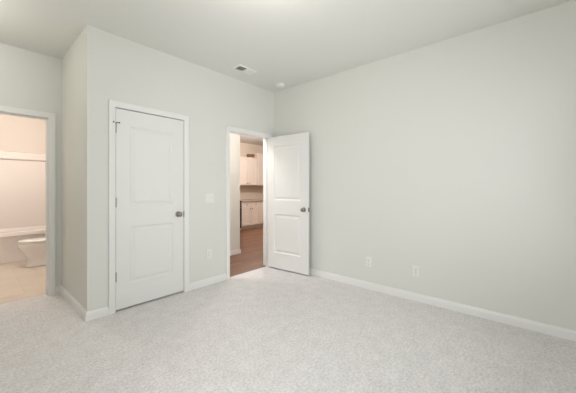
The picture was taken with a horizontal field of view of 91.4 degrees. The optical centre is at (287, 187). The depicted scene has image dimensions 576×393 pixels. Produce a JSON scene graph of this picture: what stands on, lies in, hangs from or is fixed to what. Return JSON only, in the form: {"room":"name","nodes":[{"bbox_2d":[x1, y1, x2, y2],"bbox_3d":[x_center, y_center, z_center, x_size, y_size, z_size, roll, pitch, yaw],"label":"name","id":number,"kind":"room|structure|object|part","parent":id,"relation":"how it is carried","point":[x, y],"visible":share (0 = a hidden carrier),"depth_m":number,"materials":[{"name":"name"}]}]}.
{"room":"empty bedroom","nodes":[
{"label":"empty bedroom","id":0,"kind":"room"},
{"bbox_2d":[0,114,45,152],"bbox_3d":[-5.149,-0.138,5.079,0.120,2.745,1.780,0,0,41],"label":"wall","id":1,"kind":"structure","parent":0,"point":[17,133],"depth_m":5.23,"materials":[{"name":"beige paint"}]},
{"bbox_2d":[61,29,83,307],"bbox_3d":[-2.271,-0.138,3.042,0.955,2.745,0.120,0,0,41],"label":"wall","id":2,"kind":"structure","parent":0,"point":[72,63],"depth_m":2.94,"materials":[{"name":"white paint"}]},
{"bbox_2d":[0,43,239,285],"bbox_3d":[-2.264,-0.138,3.866,0.120,2.745,3.975,0,0,41],"label":"wall","id":3,"kind":"structure","parent":0,"point":[30,80],"depth_m":3.22,"materials":[{"name":"white paint"}]},
{"bbox_2d":[0,105,55,294],"bbox_3d":[-3.029,0.189,2.992,0.158,2.093,0.841,0,0,41],"label":"door frame","id":4,"kind":"structure","parent":3,"relation":"attached to","point":[50,118],"depth_m":3.23,"materials":[{"name":"white wood"}]},
{"bbox_2d":[230,249,240,255],"bbox_3d":[-1.456,1.205,4.789,0.148,0.084,1.549,0,0,41],"label":"baseboard","id":5,"kind":"structure","parent":3,"relation":"attached to","point":[238,251],"depth_m":5.22,"materials":[{"name":"white wood"}]},
{"bbox_2d":[84,25,273,311],"bbox_3d":[-1.046,-0.138,3.625,0.120,2.745,2.610,0,0,41],"label":"wall","id":6,"kind":"structure","parent":0,"point":[117,68],"depth_m":3.24,"materials":[{"name":"white paint"}]},
{"bbox_2d":[113,108,182,309],"bbox_3d":[-1.493,0.216,3.052,0.163,2.004,0.751,0,0,41],"label":"door","id":7,"kind":"structure","parent":6,"relation":"in","point":[149,148],"depth_m":3.01,"materials":[{"name":"white wood"}]},
{"bbox_3d":[-1.254,0.310,3.249,0.064,0.066,0.066,0,0,41],"label":"knob","id":8,"kind":"part","parent":7,"relation":"part of","materials":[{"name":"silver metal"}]},
{"bbox_2d":[108,99,188,314],"bbox_3d":[-1.507,0.189,3.085,0.140,2.093,0.846,0,0,41],"label":"door frame","id":9,"kind":"structure","parent":6,"relation":"attached to","point":[112,104],"depth_m":2.77,"materials":[{"name":"white wood"}]},
{"bbox_2d":[189,273,225,290],"bbox_3d":[-1.008,1.193,3.567,0.014,0.084,0.539,0,0,41],"label":"baseboard","id":10,"kind":"structure","parent":6,"relation":"attached to","point":[201,283],"depth_m":3.54,"materials":[{"name":"white wood"}]},
{"bbox_2d":[206,249,210,258],"bbox_3d":[-1.005,0.845,3.574,0.010,0.118,0.072,0,0,41],"label":"wall outlet","id":11,"kind":"object","parent":6,"relation":"attached to","point":[208,251],"visible":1,"depth_m":3.56,"materials":[{"name":"white plastic"}]},
{"bbox_2d":[206,193,213,202],"bbox_3d":[-0.992,0.135,3.583,0.017,0.118,0.116,0,0,41],"label":"light switch","id":12,"kind":"object","parent":6,"relation":"attached to","point":[209,196],"visible":1,"depth_m":3.59,"materials":[{"name":"white plastic"}]},
{"bbox_2d":[226,125,271,279],"bbox_3d":[-0.592,0.201,4.144,0.158,2.069,0.877,0,0,41],"label":"door frame","id":13,"kind":"structure","parent":6,"relation":"attached to","point":[229,129],"depth_m":4.10,"materials":[{"name":"white wood"}]},
{"bbox_2d":[268,132,308,274],"bbox_3d":[-0.011,0.223,4.137,0.762,1.984,0.163,0,0,38],"label":"door","id":14,"kind":"structure","parent":6,"relation":"in","point":[288,155],"depth_m":4.10,"materials":[{"name":"white wood"}]},
{"bbox_2d":[240,142,262,198],"bbox_3d":[-2.056,-0.138,8.977,0.120,2.745,6.640,0,0,41],"label":"wall","id":15,"kind":"structure","parent":0,"point":[246,191],"depth_m":9.75,"materials":[{"name":"beige paint"}]},
{"bbox_2d":[240,156,256,184],"bbox_3d":[-1.431,-0.532,9.307,0.378,0.925,0.798,0,0,41],"label":"upper cabinet","id":16,"kind":"object","parent":15,"relation":"attached to","point":[248,165],"visible":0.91,"depth_m":9.22,"materials":[{"name":"beige wood"}]},
{"bbox_3d":[-1.450,-0.507,9.057,0.019,0.855,0.390,0,0,41],"label":"door","id":17,"kind":"part","parent":16,"relation":"part of","materials":[{"name":"beige wood"}]},
{"bbox_3d":[-1.186,-0.507,9.358,0.019,0.855,0.390,0,0,41],"label":"door","id":18,"kind":"part","parent":16,"relation":"part of","materials":[{"name":"beige wood"}]},
{"bbox_2d":[253,153,262,185],"bbox_3d":[-0.946,-0.618,9.839,0.408,1.095,0.638,0,0,41],"label":"upper cabinet","id":19,"kind":"object","parent":15,"relation":"attached to","point":[259,156],"visible":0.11,"depth_m":9.58,"materials":[{"name":"beige wood"}]},
{"bbox_3d":[-0.926,-0.593,9.609,0.019,1.025,0.310,0,0,41],"label":"door","id":20,"kind":"part","parent":19,"relation":"part of","materials":[{"name":"beige wood"}]},
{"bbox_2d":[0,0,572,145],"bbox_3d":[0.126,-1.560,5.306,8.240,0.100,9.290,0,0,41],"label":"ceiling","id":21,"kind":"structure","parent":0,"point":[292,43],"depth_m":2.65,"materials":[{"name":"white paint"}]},
{"bbox_2d":[233,65,256,74],"bbox_3d":[-0.550,-1.504,3.600,0.144,0.013,0.283,0,0,41],"label":"ceiling vent","id":22,"kind":"object","parent":21,"relation":"in","point":[241,68],"visible":1,"depth_m":3.59,"materials":[{"name":"white metal"}]},
{"bbox_2d":[275,83,283,87],"bbox_3d":[-0.117,-1.489,4.117,0.132,0.042,0.132,0,0,41],"label":"smoke detector","id":23,"kind":"object","parent":21,"relation":"attached to","point":[278,85],"visible":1,"depth_m":4.08,"materials":[{"name":"white plastic"}]},
{"bbox_2d":[0,227,575,392],"bbox_3d":[0.132,1.285,5.221,8.120,0.100,9.170,0,0,41],"label":"floor","id":24,"kind":"structure","parent":0,"point":[266,329],"depth_m":2.22,"materials":[{"name":"carpet"}]},
{"bbox_2d":[0,150,45,263],"bbox_3d":[-4.844,0.282,4.812,0.688,1.905,1.536,0,0,41],"label":"bathtub","id":25,"kind":"object","parent":24,"relation":"on","point":[22,174],"visible":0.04,"depth_m":5.14,"materials":[{"name":"white ceramic"}]},
{"bbox_2d":[0,225,45,263],"bbox_3d":[-4.844,0.985,4.812,0.688,0.500,1.536,0,0,41],"label":"tub basin","id":26,"kind":"object","parent":25,"relation":"in","point":[10,236],"depth_m":4.69,"materials":[{"name":"white ceramic"}]},
{"bbox_3d":[-4.847,0.033,4.815,0.677,1.405,1.534,0,0,41],"label":"surround panel","id":27,"kind":"part","parent":25,"relation":"part of","materials":[{"name":"white plastic"}]},
{"bbox_2d":[17,237,45,266],"bbox_3d":[-3.917,0.873,4.559,0.490,0.724,0.697,0,0,41],"label":"toilet","id":28,"kind":"object","parent":24,"relation":"on","point":[34,249],"visible":0.34,"depth_m":4.37,"materials":[{"name":"white ceramic"}]},
{"bbox_3d":[-3.979,0.856,4.488,0.372,0.014,0.498,0,0,41],"label":"seat","id":29,"kind":"part","parent":28,"relation":"part of","materials":[{"name":"white plastic"}]},
{"bbox_3d":[-3.975,0.840,4.492,0.374,0.042,0.502,0,0,41],"label":"lid","id":30,"kind":"part","parent":28,"relation":"part of","materials":[{"name":"white"}]},
{"bbox_2d":[240,201,259,229],"bbox_3d":[-1.456,0.836,8.730,0.988,0.822,0.718,0,0,41],"label":"base cabinet","id":31,"kind":"object","parent":24,"relation":"on","point":[250,211],"visible":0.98,"depth_m":8.40,"materials":[{"name":"beige wood"}]},
{"bbox_3d":[-1.232,0.509,8.295,0.019,0.125,0.348,0,0,41],"label":"drawer","id":32,"kind":"part","parent":31,"relation":"part of","materials":[{"name":"beige wood"}]},
{"bbox_3d":[-1.232,0.854,8.295,0.019,0.537,0.348,0,0,41],"label":"door","id":33,"kind":"part","parent":31,"relation":"part of","materials":[{"name":"beige wood"}]},
{"bbox_2d":[240,199,262,201],"bbox_3d":[-1.233,0.412,9.040,1.034,0.024,1.480,0,0,41],"label":"countertop","id":34,"kind":"structure","parent":31,"relation":"on","point":[241,200],"depth_m":8.65,"materials":[{"name":"stone"}]},
{"bbox_3d":[-0.995,0.509,8.566,0.019,0.125,0.348,0,0,41],"label":"drawer","id":35,"kind":"part","parent":31,"relation":"part of","materials":[{"name":"beige wood"}]},
{"bbox_3d":[-0.995,0.854,8.566,0.019,0.537,0.348,0,0,41],"label":"door","id":36,"kind":"part","parent":31,"relation":"part of","materials":[{"name":"beige wood"}]},
{"bbox_2d":[258,201,262,226],"bbox_3d":[-0.968,0.836,9.287,0.988,0.822,0.758,0,0,41],"label":"base cabinet","id":37,"kind":"object","parent":24,"relation":"on","point":[261,202],"visible":0.03,"depth_m":8.76,"materials":[{"name":"beige wood"}]},
{"bbox_3d":[-0.751,0.854,8.844,0.019,0.537,0.368,0,0,41],"label":"door","id":38,"kind":"part","parent":37,"relation":"part of","materials":[{"name":"beige wood"}]},
{"bbox_2d":[274,0,575,330],"bbox_3d":[1.262,-0.138,3.259,3.835,2.745,0.120,0,0,41],"label":"wall","id":39,"kind":"structure","parent":0,"point":[453,159],"depth_m":2.79,"materials":[{"name":"white paint"}]},
{"bbox_2d":[56,268,575,341],"bbox_3d":[-0.440,1.193,2.228,4.797,0.084,3.673,0,0,41],"label":"baseboard","id":40,"kind":"structure","parent":39,"relation":"attached to","point":[552,330],"depth_m":2.75,"materials":[{"name":"white wood"}]},
{"bbox_2d":[366,257,371,266],"bbox_3d":[0.982,0.907,3.417,0.072,0.118,0.010,0,0,41],"label":"wall outlet","id":41,"kind":"object","parent":39,"relation":"attached to","point":[368,259],"visible":1,"depth_m":3.41,"materials":[{"name":"white plastic"}]},
{"bbox_2d":[412,265,418,276],"bbox_3d":[1.391,0.913,3.059,0.072,0.118,0.010,0,0,41],"label":"wall outlet","id":42,"kind":"object","parent":39,"relation":"attached to","point":[415,269],"visible":1,"depth_m":3.06,"materials":[{"name":"white plastic"}]}
]}

